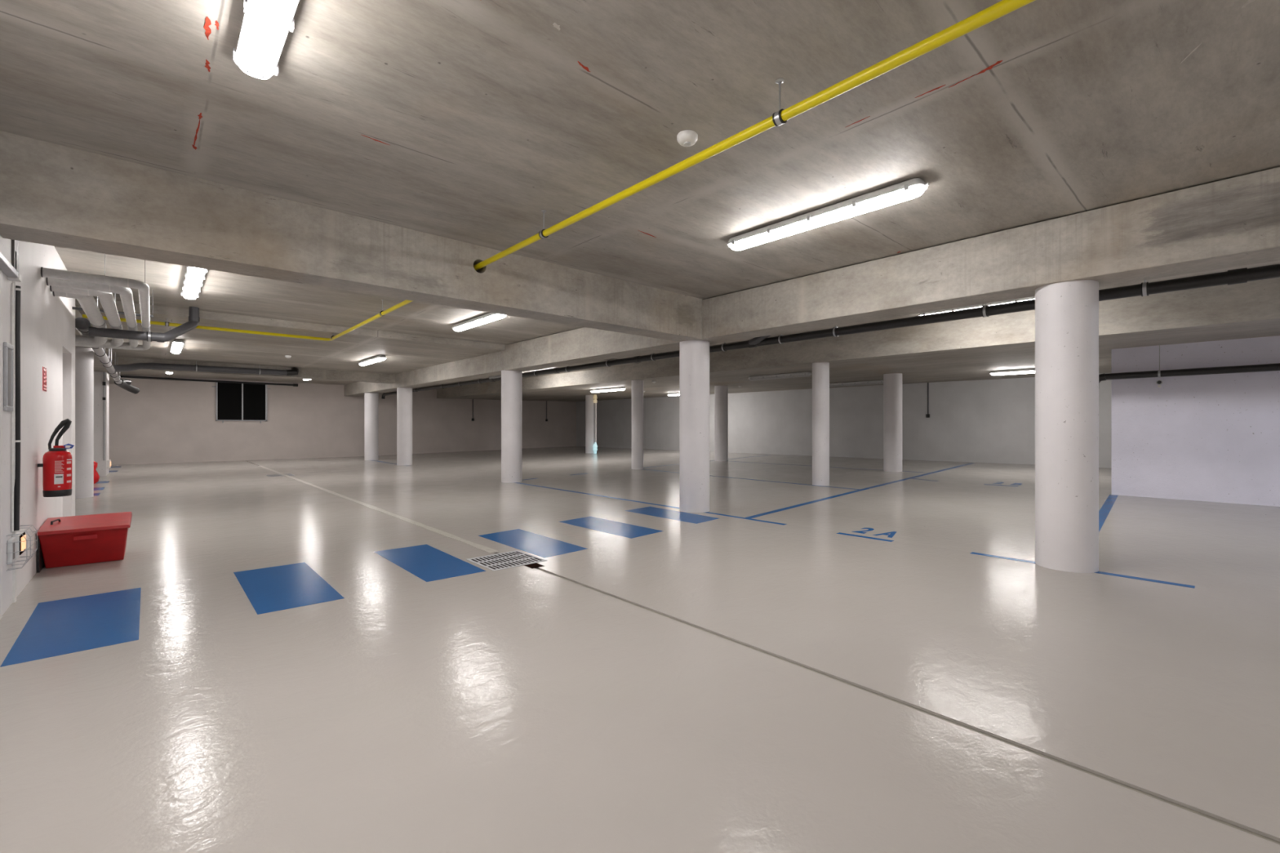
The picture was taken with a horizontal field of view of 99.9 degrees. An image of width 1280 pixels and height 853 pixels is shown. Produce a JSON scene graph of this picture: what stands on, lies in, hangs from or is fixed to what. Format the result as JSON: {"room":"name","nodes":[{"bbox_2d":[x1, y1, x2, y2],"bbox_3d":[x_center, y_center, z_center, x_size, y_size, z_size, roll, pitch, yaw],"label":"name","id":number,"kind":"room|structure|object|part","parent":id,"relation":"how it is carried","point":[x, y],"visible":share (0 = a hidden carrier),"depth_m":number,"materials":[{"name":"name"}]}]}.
{"room":"parking garage","nodes":[
{"label":"parking garage","id":0,"kind":"room"},
{"bbox_2d":[0,235,75,614],"bbox_3d":[-1.413,-0.255,-1.315,2.540,2.850,17.950,0,0,-42],"label":"wall","id":1,"kind":"structure","parent":0,"point":[47,321],"depth_m":4.06,"materials":[{"name":"white paint"}]},
{"bbox_2d":[3,342,13,411],"bbox_3d":[-3.858,-0.300,3.285,0.015,0.410,0.200,0,0,-42],"label":"door handle","id":2,"kind":"object","parent":1,"relation":"attached to","point":[7,348],"visible":1,"depth_m":3.23,"materials":[{"name":"grey metal"}]},
{"bbox_2d":[8,348,11,406],"bbox_3d":[-3.860,-0.300,3.284,0.010,0.350,0.140,0,0,-42],"label":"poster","id":3,"kind":"object","parent":2,"relation":"attached to","point":[9,349],"depth_m":3.30,"materials":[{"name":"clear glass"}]},
{"bbox_2d":[0,252,22,619],"bbox_3d":[-3.537,0.085,2.854,0.192,2.070,1.220,0,0,-42],"label":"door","id":4,"kind":"structure","parent":1,"relation":"in","point":[1,272],"depth_m":3.14,"materials":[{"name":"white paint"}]},
{"bbox_3d":[-3.491,-0.927,2.909,0.051,0.045,1.200,0,0,-42],"label":"door rail","id":5,"kind":"part","parent":4,"relation":"part of","materials":[{"name":"white metal"}]},
{"bbox_2d":[12,250,16,603],"bbox_3d":[-3.994,0.000,3.432,0.014,2.240,0.050,0,0,-42],"label":"trim","id":6,"kind":"structure","parent":1,"relation":"attached to","point":[14,571],"depth_m":3.42,"materials":[{"name":"white plastic"}]},
{"bbox_2d":[11,239,18,272],"bbox_3d":[-4.013,-1.290,3.455,0.011,0.660,0.150,0,0,-42],"label":"duct","id":7,"kind":"object","parent":1,"relation":"attached to","point":[15,243],"visible":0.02,"depth_m":3.42,"materials":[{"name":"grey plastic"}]},
{"bbox_2d":[11,283,21,531],"bbox_3d":[-3.962,-0.120,3.419,0.034,1.562,0.098,0,0,-42],"label":"cable conduit","id":8,"kind":"object","parent":1,"relation":"attached to","point":[15,491],"visible":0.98,"depth_m":3.42,"materials":[{"name":"black plastic"}]},
{"bbox_2d":[6,524,37,570],"bbox_3d":[-3.974,0.770,3.463,0.082,0.213,0.473,0,0,-42],"label":"emergency light","id":9,"kind":"object","parent":1,"relation":"attached to","point":[17,544],"visible":0.98,"depth_m":3.41,"materials":[{"name":"grey plastic"}]},
{"bbox_3d":[-3.880,0.770,3.333,0.002,0.100,0.050,0,0,-42],"label":"plate","id":10,"kind":"part","parent":9,"relation":"part of","materials":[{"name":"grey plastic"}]},
{"bbox_2d":[42,366,46,391],"bbox_3d":[-4.896,-0.389,4.423,0.005,0.193,0.180,0,0,-42],"label":"sign","id":11,"kind":"object","parent":1,"relation":"attached to","point":[44,369],"visible":1,"depth_m":4.40,"materials":[{"name":"red plastic"}]},
{"bbox_2d":[37,418,74,497],"bbox_3d":[-4.591,0.242,4.224,0.159,0.612,0.182,0,0,17],"label":"fire extinguisher","id":12,"kind":"object","parent":1,"relation":"attached to","point":[56,464],"visible":1,"depth_m":4.20,"materials":[{"name":"red metal"}]},
{"bbox_3d":[-4.580,0.160,4.244,0.067,0.020,0.028,0,0,-42],"label":"lever","id":13,"kind":"part","parent":12,"relation":"part of","materials":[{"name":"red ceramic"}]},
{"bbox_2d":[93,371,109,475],"bbox_3d":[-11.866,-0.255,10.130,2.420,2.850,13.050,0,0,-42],"label":"column","id":14,"kind":"structure","parent":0,"point":[102,469],"depth_m":12.17,"materials":[{"name":"white paint"}]},
{"bbox_2d":[102,372,106,460],"bbox_3d":[-12.136,-0.230,12.177,0.050,2.000,0.045,0,0,-42],"label":"pipe","id":15,"kind":"object","parent":14,"relation":"attached to","point":[104,382],"visible":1,"depth_m":12.18,"materials":[{"name":"grey metal"}]},
{"bbox_2d":[106,459,111,468],"bbox_3d":[-12.324,0.870,12.482,0.060,0.180,0.350,0,0,-42],"label":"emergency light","id":16,"kind":"object","parent":14,"relation":"attached to","point":[108,461],"visible":1,"depth_m":12.36,"materials":[{"name":"white plastic"}]},
{"bbox_2d":[109,374,576,465],"bbox_3d":[-9.546,-0.355,21.107,20.600,3.050,0.300,0,0,-42],"label":"wall","id":17,"kind":"structure","parent":0,"point":[167,420],"depth_m":18.71,"materials":[{"name":"white paint"}]},
{"bbox_2d":[119,375,297,386],"bbox_3d":[-13.559,-1.440,17.187,4.490,0.110,0.100,0,0,-42],"label":"pipe","id":18,"kind":"object","parent":17,"relation":"attached to","point":[122,376],"visible":0.88,"depth_m":17.01,"materials":[{"name":"black plastic"}]},
{"bbox_2d":[212,382,270,422],"bbox_3d":[-13.071,-0.770,17.662,1.550,1.320,0.070,0,0,-42],"label":"window","id":19,"kind":"structure","parent":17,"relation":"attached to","point":[234,402],"depth_m":17.63,"materials":[{"name":"black glass"}]},
{"bbox_3d":[-13.320,-0.823,17.457,0.625,1.215,0.020,0,0,-42],"label":"panel","id":20,"kind":"part","parent":19,"relation":"part of","materials":[{"name":"black glass"}]},
{"bbox_3d":[-12.835,-0.823,17.896,0.605,1.215,0.020,0,0,-42],"label":"panel","id":21,"kind":"part","parent":19,"relation":"part of","materials":[{"name":"black glass"}]},
{"bbox_2d":[471,399,474,421],"bbox_3d":[-7.154,-0.706,23.023,0.100,0.933,0.048,0,0,-42],"label":"socket","id":22,"kind":"object","parent":17,"relation":"attached to","point":[473,418],"visible":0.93,"depth_m":23.02,"materials":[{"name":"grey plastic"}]},
{"bbox_2d":[545,400,547,421],"bbox_3d":[-4.427,-0.726,25.495,0.100,0.972,0.048,0,0,-42],"label":"socket","id":23,"kind":"object","parent":17,"relation":"attached to","point":[546,419],"visible":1,"depth_m":25.48,"materials":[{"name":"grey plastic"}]},
{"bbox_2d":[0,446,1279,852],"bbox_3d":[0.863,1.133,9.621,20.600,0.374,31.100,0,0,-42],"label":"floor","id":24,"kind":"structure","parent":0,"point":[316,660],"depth_m":2.54,"materials":[{"name":"grey paint"}]},
{"bbox_2d":[35,511,132,573],"bbox_3d":[-4.580,0.938,4.463,0.521,0.363,0.631,0,0,-42],"label":"box","id":25,"kind":"object","parent":24,"relation":"on","point":[72,540],"visible":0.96,"depth_m":4.32,"materials":[{"name":"red plastic"}]},
{"bbox_3d":[-4.766,0.977,4.291,0.015,0.285,0.480,0,0,-42],"label":"panel","id":26,"kind":"part","parent":25,"relation":"part of","materials":[{"name":"black plastic"}]},
{"bbox_3d":[-4.744,0.774,4.365,0.016,0.037,0.138,0,0,-26],"label":"lid handle","id":27,"kind":"part","parent":25,"relation":"part of","materials":[{"name":"black plastic"}]},
{"bbox_3d":[-4.579,0.799,4.464,0.519,0.061,0.631,0,0,-42],"label":"lid","id":28,"kind":"part","parent":25,"relation":"part of","materials":[{"name":"red plastic"}]},
{"bbox_3d":[-4.399,0.880,4.266,0.130,0.030,0.006,0,0,-42],"label":"relief panel","id":29,"kind":"part","parent":25,"relation":"part of","materials":[{"name":"red plastic"}]},
{"bbox_2d":[75,346,93,498],"bbox_3d":[-8.893,-0.066,8.473,0.401,2.396,0.401,0,0,-42],"label":"column","id":30,"kind":"structure","parent":24,"relation":"on","point":[84,357],"depth_m":8.41,"materials":[{"name":"paint"}]},
{"bbox_2d":[93,461,99,484],"bbox_3d":[-10.784,0.884,10.470,0.380,0.470,0.280,0,0,-42],"label":"fire extinguisher","id":31,"kind":"object","parent":24,"relation":"on","point":[96,477],"visible":0.24,"depth_m":10.50,"materials":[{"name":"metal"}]},
{"bbox_2d":[266,473,295,476],"bbox_3d":[-8.243,1.121,12.335,0.490,0.007,0.550,0,0,-42],"label":"drain grate","id":32,"kind":"object","parent":24,"relation":"on","point":[290,474],"visible":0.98,"depth_m":12.28,"materials":[{"name":"grey metal"}]},
{"bbox_2d":[364,392,378,460],"bbox_3d":[-8.978,0.004,17.978,0.421,2.256,0.421,0,0,-42],"label":"column","id":33,"kind":"structure","parent":24,"relation":"on","point":[371,400],"depth_m":17.80,"materials":[{"name":"paint"}]},
{"bbox_2d":[396,387,412,465],"bbox_3d":[-6.829,0.004,15.607,0.411,2.256,0.411,0,0,-42],"label":"column","id":34,"kind":"structure","parent":24,"relation":"on","point":[404,395],"depth_m":15.44,"materials":[{"name":"paint"}]},
{"bbox_2d":[466,550,546,571],"bbox_3d":[-1.120,1.121,4.508,0.485,0.007,0.495,0,0,-42],"label":"drain grate","id":35,"kind":"object","parent":24,"relation":"on","point":[497,562],"visible":1,"depth_m":4.49,"materials":[{"name":"grey metal"}]},
{"bbox_2d":[501,369,521,483],"bbox_3d":[-2.600,0.004,10.896,0.411,2.256,0.411,0,0,-42],"label":"column","id":36,"kind":"structure","parent":24,"relation":"on","point":[511,380],"depth_m":10.72,"materials":[{"name":"paint"}]},
{"bbox_2d":[585,395,595,453],"bbox_3d":[-1.889,-0.081,20.624,0.400,2.241,0.400,0,0,-42],"label":"column","id":37,"kind":"structure","parent":24,"relation":"on","point":[589,405],"depth_m":20.44,"materials":[{"name":"paint"}]},
{"bbox_2d":[592,395,597,453],"bbox_3d":[-1.691,-0.091,20.317,0.180,2.215,0.180,0,0,-42],"label":"pole","id":38,"kind":"object","parent":24,"relation":"on","point":[595,446],"visible":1,"depth_m":20.31,"materials":[{"name":"white plastic"}]},
{"bbox_2d":[631,380,643,469],"bbox_3d":[-0.063,-0.037,13.546,0.301,2.253,0.301,0,0,-42],"label":"column","id":39,"kind":"structure","parent":24,"relation":"on","point":[637,385],"depth_m":13.41,"materials":[{"name":"paint"}]},
{"bbox_2d":[679,340,709,512],"bbox_3d":[0.728,0.004,7.178,0.401,2.256,0.401,0,0,-42],"label":"column","id":40,"kind":"structure","parent":24,"relation":"on","point":[694,355],"depth_m":7.01,"materials":[{"name":"paint"}]},
{"bbox_2d":[714,385,728,461],"bbox_3d":[2.413,-0.082,15.952,0.391,2.241,0.391,0,0,-42],"label":"column","id":41,"kind":"structure","parent":24,"relation":"on","point":[721,397],"depth_m":15.78,"materials":[{"name":"paint"}]},
{"bbox_2d":[812,362,829,485],"bbox_3d":[3.309,-0.038,9.841,0.301,2.253,0.301,0,0,-42],"label":"column","id":42,"kind":"structure","parent":24,"relation":"on","point":[820,371],"depth_m":9.71,"materials":[{"name":"paint"}]},
{"bbox_2d":[883,373,902,471],"bbox_3d":[5.772,-0.082,12.275,0.391,2.241,0.391,0,0,-42],"label":"column","id":43,"kind":"structure","parent":24,"relation":"on","point":[892,382],"depth_m":12.11,"materials":[{"name":"paint"}]},
{"bbox_2d":[1035,280,1098,573],"bbox_3d":[3.412,0.004,4.307,0.401,2.256,0.401,0,0,-42],"label":"column","id":44,"kind":"structure","parent":24,"relation":"on","point":[1067,313],"depth_m":4.14,"materials":[{"name":"paint"}]},
{"bbox_2d":[0,0,1279,389],"bbox_3d":[-2.139,-1.750,6.902,12.500,0.460,31.100,0,0,-42],"label":"ceiling","id":45,"kind":"structure","parent":0,"point":[466,121],"depth_m":2.92,"materials":[{"name":"concrete"}]},
{"bbox_2d":[52,291,107,346],"bbox_3d":[-6.376,-1.318,5.461,1.285,0.625,2.583,0,0,-42],"label":"insulated pipe","id":46,"kind":"object","parent":45,"relation":"hanging from","point":[88,304],"visible":0.58,"depth_m":5.79,"materials":[{"name":"grey plastic"}]},
{"bbox_2d":[49,285,123,347],"bbox_3d":[-6.311,-1.323,5.493,1.425,0.615,2.887,0,0,-42],"label":"insulated pipe","id":47,"kind":"object","parent":45,"relation":"hanging from","point":[107,300],"visible":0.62,"depth_m":5.34,"materials":[{"name":"grey plastic"}]},
{"bbox_2d":[45,277,137,349],"bbox_3d":[-6.234,-1.327,5.510,1.562,0.605,3.231,0,0,-42],"label":"insulated pipe","id":48,"kind":"object","parent":45,"relation":"hanging from","point":[126,294],"visible":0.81,"depth_m":4.85,"materials":[{"name":"grey plastic"}]},
{"bbox_2d":[40,266,150,350],"bbox_3d":[-6.136,-1.332,5.490,1.681,0.597,3.659,0,0,-42],"label":"insulated pipe","id":49,"kind":"object","parent":45,"relation":"hanging from","point":[143,288],"visible":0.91,"depth_m":4.59,"materials":[{"name":"grey plastic"}]},
{"bbox_2d":[75,306,119,383],"bbox_3d":[-11.068,-1.410,10.820,0.430,0.340,13.000,0,0,-42],"label":"concrete beam","id":50,"kind":"structure","parent":45,"relation":"attached to","point":[98,366],"depth_m":10.47,"materials":[{"name":"grey concrete"}]},
{"bbox_2d":[75,317,139,394],"bbox_3d":[-9.890,-1.235,10.004,0.432,0.790,10.015,0,0,-40],"label":"pipe","id":51,"kind":"object","parent":45,"relation":"attached to","point":[82,324],"visible":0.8,"depth_m":9.41,"materials":[{"name":"grey plastic"}]},
{"bbox_2d":[71,253,153,317],"bbox_3d":[-5.303,-1.452,5.368,0.670,0.355,2.242,0,0,-42],"label":"rail","id":52,"kind":"object","parent":45,"relation":"hanging from","point":[73,308],"visible":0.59,"depth_m":5.99,"materials":[{"name":"grey metal"}]},
{"bbox_3d":[-6.043,-1.312,6.184,0.670,0.025,0.040,0,0,-42],"label":"rail","id":53,"kind":"part","parent":52,"relation":"part of","materials":[{"name":"grey metal"}]},
{"bbox_2d":[88,295,199,342],"bbox_3d":[-6.177,-1.345,6.826,0.390,0.570,1.162,0,0,23],"label":"pipe","id":54,"kind":"object","parent":45,"relation":"hanging from","point":[193,312],"visible":0.96,"depth_m":6.72,"materials":[{"name":"plastic"}]},
{"bbox_2d":[169,339,184,354],"bbox_3d":[-8.553,-1.468,9.928,0.158,0.106,1.636,0,0,-42],"label":"ceiling light","id":55,"kind":"object","parent":45,"relation":"attached to","point":[176,345],"visible":0.99,"depth_m":9.60,"materials":[{"name":"grey plastic"}]},
{"bbox_2d":[171,342,182,353],"bbox_3d":[-8.553,-1.440,9.928,0.124,0.044,1.576,0,0,-42],"label":"diffuser","id":56,"kind":"object","parent":55,"relation":"attached to","point":[176,347],"depth_m":9.72,"materials":[{"name":"white plastic"}]},
{"bbox_2d":[181,266,207,299],"bbox_3d":[-4.899,-1.578,5.897,0.158,0.106,1.636,0,0,-42],"label":"ceiling light","id":57,"kind":"object","parent":45,"relation":"attached to","point":[194,277],"visible":0.86,"depth_m":5.74,"materials":[{"name":"grey plastic"}]},
{"bbox_2d":[112,360,298,376],"bbox_3d":[-10.021,-1.313,12.509,0.910,0.449,3.664,0,0,31],"label":"drain pipe","id":58,"kind":"object","parent":45,"relation":"hanging from","point":[140,366],"visible":0.98,"depth_m":12.46,"materials":[{"name":"grey plastic"}]},
{"bbox_2d":[107,355,395,383],"bbox_3d":[-9.483,-1.425,13.673,6.110,0.310,0.400,0,0,-42],"label":"concrete beam","id":59,"kind":"structure","parent":45,"relation":"attached to","point":[304,373],"depth_m":13.88,"materials":[{"name":"grey concrete"}]},
{"bbox_2d":[232,0,298,79],"bbox_3d":[-1.179,-1.578,1.792,0.158,0.106,1.636,0,0,-42],"label":"ceiling light","id":60,"kind":"object","parent":45,"relation":"attached to","point":[266,24],"visible":1,"depth_m":2.11,"materials":[{"name":"grey plastic"}]},
{"bbox_2d":[0,130,702,342],"bbox_3d":[-1.498,-1.380,5.033,5.880,0.520,0.350,0,0,-42],"label":"concrete beam","id":61,"kind":"structure","parent":45,"relation":"attached to","point":[52,194],"depth_m":3.84,"materials":[{"name":"grey concrete"}]},
{"bbox_2d":[358,355,386,365],"bbox_3d":[-5.980,-1.468,11.990,0.158,0.106,1.636,0,0,-42],"label":"ceiling light","id":62,"kind":"object","parent":45,"relation":"attached to","point":[380,357],"visible":1,"depth_m":11.80,"materials":[{"name":"grey plastic"}]},
{"bbox_2d":[452,312,506,331],"bbox_3d":[-2.435,-1.578,8.077,0.158,0.106,1.636,0,0,-42],"label":"ceiling light","id":63,"kind":"object","parent":45,"relation":"attached to","point":[490,317],"visible":0.79,"depth_m":7.99,"materials":[{"name":"grey plastic"}]},
{"bbox_2d":[82,0,1035,341],"bbox_3d":[0.158,-1.522,0.974,2.902,0.216,19.032,0,0,-42],"label":"gas pipe","id":64,"kind":"object","parent":45,"relation":"attached to","point":[1002,7],"visible":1,"depth_m":2.55,"materials":[{"name":"yellow metal"}]},
{"bbox_3d":[-0.728,-1.555,4.064,0.008,0.150,0.008,0,0,-42],"label":"rod","id":65,"kind":"part","parent":64,"relation":"part of","materials":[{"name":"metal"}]},
{"bbox_3d":[0.659,-1.555,2.534,0.008,0.150,0.008,0,0,-42],"label":"rod","id":66,"kind":"part","parent":64,"relation":"part of","materials":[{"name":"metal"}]},
{"bbox_3d":[0.659,-1.623,2.534,0.040,0.014,0.039,0,0,-42],"label":"ceiling plate","id":67,"kind":"part","parent":64,"relation":"part of","materials":[{"name":"metal"}]},
{"bbox_2d":[676,129,697,146],"bbox_3d":[0.265,-1.602,3.006,0.116,0.056,0.116,0,0,-42],"label":"smoke detector","id":68,"kind":"object","parent":45,"relation":"attached to","point":[686,138],"visible":1,"depth_m":2.97,"materials":[{"name":"white plastic"}]},
{"bbox_2d":[343,166,1279,396],"bbox_3d":[-0.356,-1.370,8.449,0.420,0.500,31.000,0,0,-42],"label":"concrete beam","id":69,"kind":"structure","parent":45,"relation":"attached to","point":[1234,221],"depth_m":4.56,"materials":[{"name":"grey concrete"}]},
{"bbox_2d":[727,177,928,250],"bbox_3d":[1.327,-1.578,4.105,0.158,0.106,1.636,0,0,-42],"label":"ceiling light","id":70,"kind":"object","parent":45,"relation":"attached to","point":[913,188],"visible":1,"depth_m":3.93,"materials":[{"name":"grey plastic"}]},
{"bbox_2d":[381,263,1279,399],"bbox_3d":[0.574,-1.300,8.535,0.226,0.601,29.677,0,0,-42],"label":"drain pipe","id":71,"kind":"object","parent":45,"relation":"hanging from","point":[1243,275],"visible":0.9,"depth_m":5.65,"materials":[{"name":"metal"}]},
{"bbox_2d":[917,296,1035,315],"bbox_3d":[4.447,-1.548,6.932,0.158,0.106,1.636,0,0,-42],"label":"ceiling light","id":72,"kind":"object","parent":45,"relation":"attached to","point":[1030,297],"visible":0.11,"depth_m":6.93,"materials":[{"name":"grey plastic"}]},
{"bbox_2d":[576,373,1111,467],"bbox_3d":[7.746,-0.305,15.764,0.621,2.950,30.971,0,0,-44],"label":"wall","id":73,"kind":"structure","parent":0,"point":[981,420],"depth_m":16.24,"materials":[{"name":"white paint"}]},
{"bbox_2d":[925,382,929,417],"bbox_3d":[8.116,-0.743,15.156,0.053,0.987,0.090,0,0,-42],"label":"socket","id":74,"kind":"object","parent":73,"relation":"attached to","point":[927,415],"visible":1,"depth_m":15.15,"materials":[{"name":"grey plastic"}]},
{"bbox_2d":[436,277,1279,401],"bbox_3d":[5.242,-1.568,13.590,8.780,0.825,31.100,0,0,-42],"label":"beam","id":75,"kind":"structure","parent":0,"point":[968,348],"depth_m":8.99,"materials":[{"name":"concrete"}]},
{"bbox_2d":[590,386,625,392],"bbox_3d":[-0.997,-1.122,16.438,0.158,0.106,1.636,0,0,-42],"label":"ceiling light","id":76,"kind":"object","parent":75,"relation":"attached to","point":[617,388],"visible":1,"depth_m":16.32,"materials":[{"name":"grey plastic"}]},
{"bbox_2d":[591,388,625,392],"bbox_3d":[-0.997,-1.094,16.438,0.124,0.044,1.576,0,0,-42],"label":"diffuser","id":77,"kind":"object","parent":76,"relation":"attached to","point":[597,390],"depth_m":16.42,"materials":[{"name":"white plastic"}]},
{"bbox_2d":[667,392,679,395],"bbox_3d":[1.570,-1.162,18.967,0.158,0.106,1.636,0,0,-42],"label":"ceiling light","id":78,"kind":"object","parent":75,"relation":"attached to","point":[671,393],"visible":0.46,"depth_m":19.27,"materials":[{"name":"grey plastic"}]},
{"bbox_2d":[989,368,1035,375],"bbox_3d":[8.156,-1.157,11.103,0.158,0.106,1.636,0,0,-42],"label":"ceiling light","id":79,"kind":"object","parent":75,"relation":"attached to","point":[1029,370],"visible":0.48,"depth_m":11.34,"materials":[{"name":"grey plastic"}]},
{"bbox_2d":[991,370,1035,375],"bbox_3d":[8.156,-1.129,11.103,0.124,0.044,1.576,0,0,-42],"label":"diffuser","id":80,"kind":"object","parent":79,"relation":"attached to","point":[993,372],"depth_m":11.39,"materials":[{"name":"white plastic"}]},
{"bbox_2d":[1111,335,1279,506],"bbox_3d":[10.745,-0.031,4.509,0.300,2.402,10.250,0,0,-42],"label":"wall partition","id":81,"kind":"structure","parent":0,"point":[1214,437],"depth_m":7.51,"materials":[{"name":"white paint"}]},
{"bbox_2d":[1155,380,1162,387],"bbox_3d":[7.532,-0.621,7.798,0.041,0.107,0.068,0,0,-42],"label":"bush","id":82,"kind":"object","parent":81,"relation":"attached to","point":[1157,382],"visible":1,"depth_m":7.79,"materials":[{"name":"metal"}]},
{"bbox_2d":[1098,344,1279,384],"bbox_3d":[10.445,-0.868,4.469,0.194,0.619,10.395,0,0,-42],"label":"pipe","id":83,"kind":"object","parent":81,"relation":"attached to","point":[1273,366],"visible":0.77,"depth_m":7.46,"materials":[{"name":"metal"}]},
{"bbox_3d":[7.452,-0.994,7.711,0.007,0.367,0.007,0,0,25],"label":"rod","id":84,"kind":"part","parent":83,"relation":"part of","materials":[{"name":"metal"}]}
]}

